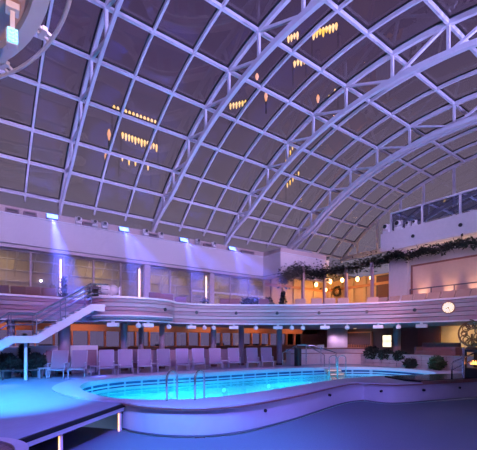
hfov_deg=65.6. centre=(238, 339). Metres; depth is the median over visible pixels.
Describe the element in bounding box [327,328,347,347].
pillar
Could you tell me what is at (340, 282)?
trim
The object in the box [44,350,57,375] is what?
deck chair
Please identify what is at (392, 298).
lounger
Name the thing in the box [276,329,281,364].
column
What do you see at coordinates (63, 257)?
window
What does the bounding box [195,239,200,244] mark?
spotlight
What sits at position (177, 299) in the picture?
lounge chair
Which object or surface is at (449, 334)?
wall
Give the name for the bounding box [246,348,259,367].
sun lounger
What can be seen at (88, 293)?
bush
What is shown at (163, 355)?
sun lounger
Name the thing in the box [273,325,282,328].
floodlight
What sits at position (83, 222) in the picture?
equipment box
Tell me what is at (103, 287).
spotlight
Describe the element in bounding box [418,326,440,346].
wall
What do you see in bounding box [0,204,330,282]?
wall
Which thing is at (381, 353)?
bush
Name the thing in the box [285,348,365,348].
countertop
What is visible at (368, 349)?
bush
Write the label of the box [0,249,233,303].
windows
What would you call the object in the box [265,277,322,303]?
wall
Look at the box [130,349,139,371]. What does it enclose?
deck chair
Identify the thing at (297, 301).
lounge chair
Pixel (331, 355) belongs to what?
pool ladder
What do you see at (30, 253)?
window
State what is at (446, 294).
lounger
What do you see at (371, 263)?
post
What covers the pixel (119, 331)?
window
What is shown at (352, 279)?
trim
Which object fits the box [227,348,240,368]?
sun lounger
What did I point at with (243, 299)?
bush
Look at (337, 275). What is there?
ceiling
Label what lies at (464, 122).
roof truss
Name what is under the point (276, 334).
window
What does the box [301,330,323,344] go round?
wall
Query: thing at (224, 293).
window
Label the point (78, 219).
spotlight
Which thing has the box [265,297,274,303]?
bush
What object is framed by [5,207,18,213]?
equipment box
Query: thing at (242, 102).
string
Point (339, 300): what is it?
lounge chair
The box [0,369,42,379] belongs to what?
bench
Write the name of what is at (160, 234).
spotlight
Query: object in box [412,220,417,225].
spotlight
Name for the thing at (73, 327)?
wall
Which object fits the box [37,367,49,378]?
side table
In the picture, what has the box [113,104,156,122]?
string
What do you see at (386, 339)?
menu panel
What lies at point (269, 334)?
window
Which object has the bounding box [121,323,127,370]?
column
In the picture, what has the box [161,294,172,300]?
lounge chair
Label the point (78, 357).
sun lounger
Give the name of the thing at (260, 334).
window
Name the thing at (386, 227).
spotlight
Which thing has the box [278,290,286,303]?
plant
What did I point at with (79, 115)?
roof truss
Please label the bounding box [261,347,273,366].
sun lounger
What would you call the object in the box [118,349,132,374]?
sun lounger
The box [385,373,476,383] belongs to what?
platform
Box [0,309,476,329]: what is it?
floor
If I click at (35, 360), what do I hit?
bush
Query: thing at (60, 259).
wall light
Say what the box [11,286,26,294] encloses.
lounge chair
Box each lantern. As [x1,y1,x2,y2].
[107,129,110,146]
[264,93,267,113]
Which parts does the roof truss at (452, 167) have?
post, post, post, post, post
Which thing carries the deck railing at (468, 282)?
on the floor at (387, 325)
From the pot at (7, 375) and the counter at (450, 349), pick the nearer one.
the pot at (7, 375)
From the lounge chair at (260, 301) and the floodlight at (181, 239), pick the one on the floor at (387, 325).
the lounge chair at (260, 301)
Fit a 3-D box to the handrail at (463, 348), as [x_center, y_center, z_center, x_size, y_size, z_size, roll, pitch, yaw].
[8.773,0.885,14.415,0.939,1.210,0.152,0,0,-2]
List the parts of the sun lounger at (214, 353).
backrest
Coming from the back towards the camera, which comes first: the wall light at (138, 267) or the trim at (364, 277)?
the trim at (364, 277)
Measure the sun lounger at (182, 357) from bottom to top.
1.151 m
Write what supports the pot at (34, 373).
on the deck
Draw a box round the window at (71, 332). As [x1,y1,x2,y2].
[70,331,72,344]
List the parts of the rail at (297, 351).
control post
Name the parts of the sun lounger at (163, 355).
backrest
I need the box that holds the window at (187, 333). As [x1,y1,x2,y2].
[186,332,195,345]
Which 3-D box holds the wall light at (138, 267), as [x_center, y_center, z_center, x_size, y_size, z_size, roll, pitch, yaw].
[-5.615,-2.750,20.872,0.100,2.700,0.150,0,0,-36]
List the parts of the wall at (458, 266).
trim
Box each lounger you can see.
[46,350,68,378]
[68,350,87,377]
[98,350,114,375]
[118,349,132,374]
[137,349,151,372]
[156,349,170,371]
[176,349,189,370]
[192,348,205,370]
[209,348,222,369]
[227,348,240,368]
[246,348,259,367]
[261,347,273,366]
[378,297,387,301]
[388,296,399,300]
[401,294,413,300]
[413,293,426,299]
[427,291,440,298]
[441,290,455,297]
[456,288,471,296]
[470,288,476,295]
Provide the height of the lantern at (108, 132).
1.081 m
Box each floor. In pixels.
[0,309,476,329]
[29,398,476,449]
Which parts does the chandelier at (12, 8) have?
ring canopy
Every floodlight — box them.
[46,213,57,220]
[107,321,118,326]
[118,226,128,232]
[142,322,153,326]
[179,237,187,242]
[186,324,195,328]
[228,246,235,250]
[229,325,238,328]
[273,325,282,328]
[320,324,329,328]
[373,324,383,328]
[416,323,427,327]
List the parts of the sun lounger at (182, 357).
backrest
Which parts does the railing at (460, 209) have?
post, post, rail, post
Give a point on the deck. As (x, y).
(31, 413)
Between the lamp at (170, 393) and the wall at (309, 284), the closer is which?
the lamp at (170, 393)
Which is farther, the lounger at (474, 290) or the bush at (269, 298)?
the bush at (269, 298)
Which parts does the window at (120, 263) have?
frame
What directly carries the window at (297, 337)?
attached to the wall at (73, 327)
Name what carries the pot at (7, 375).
on the deck
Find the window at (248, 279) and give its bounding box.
[247,278,262,297]
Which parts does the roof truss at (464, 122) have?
post, post, post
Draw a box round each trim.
[265,283,322,291]
[270,279,272,302]
[293,279,294,303]
[313,282,315,297]
[326,281,388,291]
[329,283,331,297]
[339,280,342,297]
[351,278,354,302]
[363,276,366,302]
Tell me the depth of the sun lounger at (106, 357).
17.37 m
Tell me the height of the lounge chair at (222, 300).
0.990 m
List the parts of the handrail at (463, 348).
post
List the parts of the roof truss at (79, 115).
post, post, post, post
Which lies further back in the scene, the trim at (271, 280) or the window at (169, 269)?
the trim at (271, 280)
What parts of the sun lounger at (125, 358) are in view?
backrest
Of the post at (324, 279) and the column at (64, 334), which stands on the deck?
the column at (64, 334)
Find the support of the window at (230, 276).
in the wall at (40, 234)
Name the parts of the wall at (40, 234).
cornice, cornice, cornice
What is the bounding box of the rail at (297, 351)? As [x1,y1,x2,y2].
[282,344,336,366]
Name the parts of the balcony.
trim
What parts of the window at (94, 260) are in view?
frame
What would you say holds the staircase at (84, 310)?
on the deck
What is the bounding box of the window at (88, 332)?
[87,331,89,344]
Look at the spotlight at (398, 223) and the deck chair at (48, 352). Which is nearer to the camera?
the deck chair at (48, 352)
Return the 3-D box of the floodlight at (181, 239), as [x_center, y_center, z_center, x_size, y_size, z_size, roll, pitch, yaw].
[-3.308,-6.019,22.241,0.530,0.285,0.280,0,0,-36]
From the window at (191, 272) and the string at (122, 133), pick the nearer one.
the string at (122, 133)
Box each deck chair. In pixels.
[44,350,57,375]
[85,350,96,373]
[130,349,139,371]
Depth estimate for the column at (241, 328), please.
23.51 m
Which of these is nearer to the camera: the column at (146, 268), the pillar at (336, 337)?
the column at (146, 268)
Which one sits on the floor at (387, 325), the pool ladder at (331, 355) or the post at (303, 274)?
the post at (303, 274)
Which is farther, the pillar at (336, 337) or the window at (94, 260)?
the pillar at (336, 337)
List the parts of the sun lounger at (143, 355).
backrest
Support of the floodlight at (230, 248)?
attached to the wall at (40, 234)
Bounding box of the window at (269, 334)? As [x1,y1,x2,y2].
[268,333,270,344]
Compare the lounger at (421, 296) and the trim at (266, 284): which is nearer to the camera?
the lounger at (421, 296)
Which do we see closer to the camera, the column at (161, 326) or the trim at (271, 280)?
the column at (161, 326)
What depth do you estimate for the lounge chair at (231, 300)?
21.27 m
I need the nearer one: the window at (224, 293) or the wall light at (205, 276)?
the wall light at (205, 276)
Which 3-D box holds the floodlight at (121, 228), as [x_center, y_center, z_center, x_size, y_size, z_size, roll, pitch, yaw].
[-6.239,-6.019,20.099,0.530,0.285,0.280,0,0,-36]
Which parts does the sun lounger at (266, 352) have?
backrest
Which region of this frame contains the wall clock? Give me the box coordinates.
[441,301,455,313]
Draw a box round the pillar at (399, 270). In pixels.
[389,249,408,300]
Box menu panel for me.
[382,334,391,346]
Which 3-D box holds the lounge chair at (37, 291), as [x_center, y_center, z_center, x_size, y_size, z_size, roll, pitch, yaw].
[-9.242,-1.895,16.864,0.740,0.990,0.692,0,0,-13]
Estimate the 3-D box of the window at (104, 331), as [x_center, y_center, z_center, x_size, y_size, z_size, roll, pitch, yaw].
[-7.319,-0.050,21.404,0.885,0.900,0.240,0,0,-36]
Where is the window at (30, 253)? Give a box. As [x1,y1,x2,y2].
[29,251,62,286]
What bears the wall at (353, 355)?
on the deck
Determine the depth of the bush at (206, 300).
21.53 m
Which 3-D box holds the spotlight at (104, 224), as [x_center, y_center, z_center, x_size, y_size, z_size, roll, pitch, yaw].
[-7.051,-6.053,19.484,0.312,0.366,0.295,0,0,-36]
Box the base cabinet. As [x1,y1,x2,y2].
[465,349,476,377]
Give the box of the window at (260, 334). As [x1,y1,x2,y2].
[259,333,261,344]
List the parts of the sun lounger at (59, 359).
backrest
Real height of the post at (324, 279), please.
3.600 m
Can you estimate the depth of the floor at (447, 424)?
8.93 m
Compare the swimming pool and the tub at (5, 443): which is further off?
the swimming pool
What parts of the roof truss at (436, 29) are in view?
post, post, post, post, post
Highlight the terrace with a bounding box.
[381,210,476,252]
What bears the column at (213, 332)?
on the deck
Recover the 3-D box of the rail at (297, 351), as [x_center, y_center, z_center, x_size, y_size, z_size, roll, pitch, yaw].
[4.166,1.384,22.085,3.182,2.232,0.956,0,0,2]
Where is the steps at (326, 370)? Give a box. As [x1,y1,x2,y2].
[325,369,344,376]
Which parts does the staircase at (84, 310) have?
support post, handrail, handrail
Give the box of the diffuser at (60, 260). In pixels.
[60,260,61,286]
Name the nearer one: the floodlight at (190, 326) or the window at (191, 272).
the floodlight at (190, 326)
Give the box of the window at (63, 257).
[62,255,92,293]
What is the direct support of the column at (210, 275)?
on the floor at (387, 325)
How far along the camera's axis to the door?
27.61 m
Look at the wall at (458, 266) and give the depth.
20.89 m
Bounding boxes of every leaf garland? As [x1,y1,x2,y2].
[274,251,390,289]
[379,233,476,264]
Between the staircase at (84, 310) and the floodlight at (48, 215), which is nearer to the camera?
the staircase at (84, 310)
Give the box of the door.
[376,274,388,301]
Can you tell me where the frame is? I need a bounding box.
[0,0,476,259]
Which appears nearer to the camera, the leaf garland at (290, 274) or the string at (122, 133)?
the string at (122, 133)
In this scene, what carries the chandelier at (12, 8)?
hanging from the frame
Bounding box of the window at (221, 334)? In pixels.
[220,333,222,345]
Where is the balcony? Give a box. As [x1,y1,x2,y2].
[0,293,476,324]
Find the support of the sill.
attached to the wall at (318, 338)
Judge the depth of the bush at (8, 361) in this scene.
15.22 m
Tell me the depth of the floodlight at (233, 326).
20.05 m
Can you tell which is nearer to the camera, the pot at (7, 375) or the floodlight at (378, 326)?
the pot at (7, 375)
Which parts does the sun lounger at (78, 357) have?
backrest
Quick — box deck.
[0,360,360,449]
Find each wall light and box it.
[59,258,61,292]
[138,267,139,296]
[204,275,206,298]
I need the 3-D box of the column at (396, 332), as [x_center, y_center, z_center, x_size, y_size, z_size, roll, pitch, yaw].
[9.838,0.365,22.979,0.550,2.470,0.542,0,0,-36]
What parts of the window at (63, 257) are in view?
frame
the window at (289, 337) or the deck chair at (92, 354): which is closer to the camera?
the deck chair at (92, 354)
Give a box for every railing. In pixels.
[390,187,476,231]
[409,282,476,298]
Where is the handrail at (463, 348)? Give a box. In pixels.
[451,347,474,377]
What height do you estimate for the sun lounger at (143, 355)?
1.151 m
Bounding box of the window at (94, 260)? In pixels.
[92,259,119,282]
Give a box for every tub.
[0,437,28,449]
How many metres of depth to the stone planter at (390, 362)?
20.35 m
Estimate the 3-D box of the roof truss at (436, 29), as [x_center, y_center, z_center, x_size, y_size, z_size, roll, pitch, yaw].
[5.793,-8.930,15.379,0.240,5.391,22.724,0,0,-36]
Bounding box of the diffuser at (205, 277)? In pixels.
[205,277,206,297]
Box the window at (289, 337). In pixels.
[286,334,293,344]
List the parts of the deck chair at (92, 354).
backrest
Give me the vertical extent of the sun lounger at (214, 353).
1.151 m
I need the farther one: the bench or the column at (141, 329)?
the column at (141, 329)
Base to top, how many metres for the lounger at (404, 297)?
1.144 m
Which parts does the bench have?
seat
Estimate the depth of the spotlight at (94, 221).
19.09 m
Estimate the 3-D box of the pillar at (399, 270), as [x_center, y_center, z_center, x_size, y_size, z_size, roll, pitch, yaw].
[10.231,-3.450,23.204,0.900,4.100,1.200,0,0,-36]
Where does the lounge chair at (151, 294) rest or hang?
on the floor at (387, 325)
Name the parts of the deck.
post, post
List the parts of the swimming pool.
wood trim, skirting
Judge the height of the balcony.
1.080 m
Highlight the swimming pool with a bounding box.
[52,365,476,437]
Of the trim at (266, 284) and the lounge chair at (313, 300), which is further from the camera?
the trim at (266, 284)
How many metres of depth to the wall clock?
16.84 m
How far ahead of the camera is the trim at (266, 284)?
29.73 m
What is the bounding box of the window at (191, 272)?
[190,271,207,302]
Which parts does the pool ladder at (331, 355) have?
grab rail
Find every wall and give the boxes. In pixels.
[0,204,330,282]
[0,322,316,346]
[0,345,97,376]
[98,349,247,369]
[233,278,264,303]
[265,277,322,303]
[285,348,365,364]
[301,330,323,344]
[324,327,417,354]
[326,273,388,302]
[409,236,476,299]
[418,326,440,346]
[441,325,476,355]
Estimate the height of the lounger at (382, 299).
1.144 m
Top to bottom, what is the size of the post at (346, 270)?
3.600 m
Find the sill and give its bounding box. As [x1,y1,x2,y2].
[98,345,317,360]
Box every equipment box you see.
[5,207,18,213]
[23,211,36,216]
[82,221,93,226]
[149,233,156,237]
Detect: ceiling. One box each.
[329,274,355,281]
[383,233,476,253]
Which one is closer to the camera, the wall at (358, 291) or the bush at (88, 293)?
the bush at (88, 293)
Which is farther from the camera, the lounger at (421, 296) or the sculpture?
the lounger at (421, 296)
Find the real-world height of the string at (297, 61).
1.239 m
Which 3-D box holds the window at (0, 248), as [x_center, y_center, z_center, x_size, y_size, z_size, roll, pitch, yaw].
[-10.656,-2.850,17.381,1.460,2.900,0.120,0,0,-36]
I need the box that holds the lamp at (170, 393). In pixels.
[168,391,173,397]
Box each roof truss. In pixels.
[57,0,123,214]
[151,0,327,232]
[224,4,476,245]
[286,91,476,249]
[340,153,476,262]
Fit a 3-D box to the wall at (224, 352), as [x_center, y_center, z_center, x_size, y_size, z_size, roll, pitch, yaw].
[-3.535,1.100,22.806,10.800,1.000,0.200,0,0,-36]
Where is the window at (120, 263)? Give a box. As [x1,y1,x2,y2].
[120,263,142,295]
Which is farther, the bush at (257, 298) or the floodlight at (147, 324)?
the bush at (257, 298)
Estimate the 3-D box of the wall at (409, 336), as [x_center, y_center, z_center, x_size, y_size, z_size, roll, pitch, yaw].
[15.319,0.365,21.410,0.200,2.470,26.500,0,0,-36]
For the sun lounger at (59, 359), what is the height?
1.151 m
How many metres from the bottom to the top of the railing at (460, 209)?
1.170 m
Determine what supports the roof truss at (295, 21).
attached to the frame
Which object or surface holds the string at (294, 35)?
hanging from the frame
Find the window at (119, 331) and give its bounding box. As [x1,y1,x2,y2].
[119,331,120,346]
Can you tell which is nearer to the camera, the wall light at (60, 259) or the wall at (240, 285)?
the wall light at (60, 259)
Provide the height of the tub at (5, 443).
0.850 m
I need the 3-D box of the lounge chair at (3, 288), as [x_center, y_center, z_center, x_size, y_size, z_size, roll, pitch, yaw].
[-10.341,-1.895,16.292,0.740,0.990,0.692,0,0,-13]
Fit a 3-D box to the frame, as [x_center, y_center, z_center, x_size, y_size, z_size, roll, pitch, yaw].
[2.784,-8.912,13.225,31.100,5.425,22.768,0,0,-36]
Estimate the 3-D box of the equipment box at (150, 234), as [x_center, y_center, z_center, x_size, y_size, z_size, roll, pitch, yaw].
[-4.912,-5.960,21.109,0.550,0.180,0.215,0,0,-36]
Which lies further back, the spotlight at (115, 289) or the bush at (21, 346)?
the spotlight at (115, 289)
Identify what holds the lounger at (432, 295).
on the floor at (387, 325)
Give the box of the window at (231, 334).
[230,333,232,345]
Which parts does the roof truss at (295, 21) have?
post, post, post, post, post, post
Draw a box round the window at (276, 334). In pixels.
[276,334,285,344]
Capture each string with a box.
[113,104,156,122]
[121,131,157,151]
[229,99,245,109]
[287,30,298,42]
[293,59,304,67]
[312,21,337,39]
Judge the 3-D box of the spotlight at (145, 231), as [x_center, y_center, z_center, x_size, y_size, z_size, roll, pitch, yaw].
[-5.220,-6.053,20.821,0.312,0.366,0.295,0,0,-36]
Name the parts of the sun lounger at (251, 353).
backrest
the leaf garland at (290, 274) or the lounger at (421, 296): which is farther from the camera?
the leaf garland at (290, 274)
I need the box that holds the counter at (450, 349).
[414,343,461,355]
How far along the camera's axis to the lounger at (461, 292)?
18.37 m
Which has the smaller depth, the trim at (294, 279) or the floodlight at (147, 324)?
the floodlight at (147, 324)
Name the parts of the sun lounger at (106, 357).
backrest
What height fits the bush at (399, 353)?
0.805 m
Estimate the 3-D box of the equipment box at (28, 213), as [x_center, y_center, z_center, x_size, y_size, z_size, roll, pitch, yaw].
[-9.853,-5.960,17.499,0.550,0.180,0.215,0,0,-36]
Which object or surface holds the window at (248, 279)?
in the wall at (240, 285)
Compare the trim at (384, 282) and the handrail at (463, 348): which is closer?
the handrail at (463, 348)
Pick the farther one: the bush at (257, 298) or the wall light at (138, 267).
the bush at (257, 298)
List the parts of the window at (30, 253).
frame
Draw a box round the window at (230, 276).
[229,276,247,297]
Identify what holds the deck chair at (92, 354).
on the deck
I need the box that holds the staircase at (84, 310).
[0,283,107,379]
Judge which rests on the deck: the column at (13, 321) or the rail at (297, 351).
the column at (13, 321)
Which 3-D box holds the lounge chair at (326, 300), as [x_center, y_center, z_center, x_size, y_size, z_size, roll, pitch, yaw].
[5.251,-1.895,21.245,0.740,0.990,0.692,0,0,15]
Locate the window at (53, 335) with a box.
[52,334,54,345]
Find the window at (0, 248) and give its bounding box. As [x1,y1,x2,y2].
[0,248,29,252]
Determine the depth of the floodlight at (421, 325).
17.78 m
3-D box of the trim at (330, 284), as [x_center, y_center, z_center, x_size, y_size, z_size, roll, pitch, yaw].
[7.880,-3.200,31.778,0.180,3.600,0.220,0,0,-36]
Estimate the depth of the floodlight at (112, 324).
16.32 m
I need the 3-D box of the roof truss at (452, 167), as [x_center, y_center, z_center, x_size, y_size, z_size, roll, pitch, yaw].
[15.361,-9.086,22.370,0.300,5.078,22.724,0,0,-36]
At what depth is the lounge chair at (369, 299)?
20.49 m
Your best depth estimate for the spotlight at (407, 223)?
21.97 m
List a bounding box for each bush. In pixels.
[0,352,19,378]
[27,352,47,377]
[86,285,99,301]
[200,297,209,303]
[239,296,253,303]
[249,297,258,303]
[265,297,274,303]
[363,345,379,358]
[377,348,393,360]
[392,350,407,360]
[402,356,418,367]
[427,355,447,369]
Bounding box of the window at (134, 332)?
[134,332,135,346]
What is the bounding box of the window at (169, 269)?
[169,269,190,299]
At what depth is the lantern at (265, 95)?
17.79 m
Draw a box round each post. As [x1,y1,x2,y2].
[301,267,304,298]
[323,270,325,303]
[345,267,347,297]
[370,262,373,296]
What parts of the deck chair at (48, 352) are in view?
backrest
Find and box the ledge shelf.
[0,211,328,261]
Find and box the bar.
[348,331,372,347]
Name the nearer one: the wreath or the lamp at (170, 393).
the lamp at (170, 393)
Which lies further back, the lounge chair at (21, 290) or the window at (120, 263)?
the window at (120, 263)
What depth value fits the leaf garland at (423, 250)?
20.59 m
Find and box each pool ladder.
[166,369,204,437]
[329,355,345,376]
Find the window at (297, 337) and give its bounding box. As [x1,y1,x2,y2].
[294,334,300,344]
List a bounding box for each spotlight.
[75,216,81,224]
[91,219,97,226]
[98,285,112,295]
[101,221,107,228]
[110,285,119,295]
[143,229,148,235]
[158,232,163,238]
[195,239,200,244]
[382,224,389,233]
[394,220,403,230]
[405,221,410,227]
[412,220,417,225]
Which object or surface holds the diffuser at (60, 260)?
attached to the wall light at (60, 259)
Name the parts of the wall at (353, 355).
foot rail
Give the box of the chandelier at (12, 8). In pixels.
[0,0,71,78]
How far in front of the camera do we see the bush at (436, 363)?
18.99 m
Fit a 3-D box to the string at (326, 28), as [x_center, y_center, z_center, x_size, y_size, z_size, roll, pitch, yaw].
[3.493,-12.139,14.971,1.056,1.216,0.123,0,0,21]
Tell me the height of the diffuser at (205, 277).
2.300 m
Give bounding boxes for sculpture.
[458,319,476,349]
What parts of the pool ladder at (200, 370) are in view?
grab rail, grab rail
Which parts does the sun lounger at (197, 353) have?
backrest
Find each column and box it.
[7,320,14,345]
[56,325,70,374]
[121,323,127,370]
[138,324,143,368]
[143,265,149,297]
[159,324,164,368]
[208,273,213,303]
[211,326,216,366]
[238,326,244,364]
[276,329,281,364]
[393,326,400,352]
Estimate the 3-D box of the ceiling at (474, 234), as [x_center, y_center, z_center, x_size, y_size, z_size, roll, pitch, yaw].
[16.963,-5.550,17.719,5.700,0.100,18.600,0,0,-36]
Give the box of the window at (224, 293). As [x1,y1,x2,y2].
[214,274,229,297]
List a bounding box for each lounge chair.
[0,285,10,293]
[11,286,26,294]
[26,287,43,295]
[42,288,58,296]
[149,292,160,298]
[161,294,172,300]
[175,297,185,302]
[220,298,228,303]
[229,298,239,303]
[258,299,268,303]
[295,299,305,303]
[311,298,321,303]
[324,298,334,303]
[337,298,348,302]
[367,297,377,301]
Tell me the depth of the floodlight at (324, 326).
19.80 m
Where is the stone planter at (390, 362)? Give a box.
[361,353,473,370]
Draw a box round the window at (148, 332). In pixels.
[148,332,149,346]
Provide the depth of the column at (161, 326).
20.63 m
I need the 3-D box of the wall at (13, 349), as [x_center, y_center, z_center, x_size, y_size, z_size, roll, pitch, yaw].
[-11.562,0.930,15.146,11.200,1.340,0.260,0,0,-36]
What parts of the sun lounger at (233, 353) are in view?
backrest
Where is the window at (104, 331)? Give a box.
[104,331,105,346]
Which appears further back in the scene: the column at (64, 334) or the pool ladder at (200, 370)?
the column at (64, 334)
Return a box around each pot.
[0,368,11,378]
[31,368,37,377]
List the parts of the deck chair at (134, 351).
backrest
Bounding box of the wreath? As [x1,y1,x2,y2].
[331,285,341,297]
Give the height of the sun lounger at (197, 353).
1.151 m

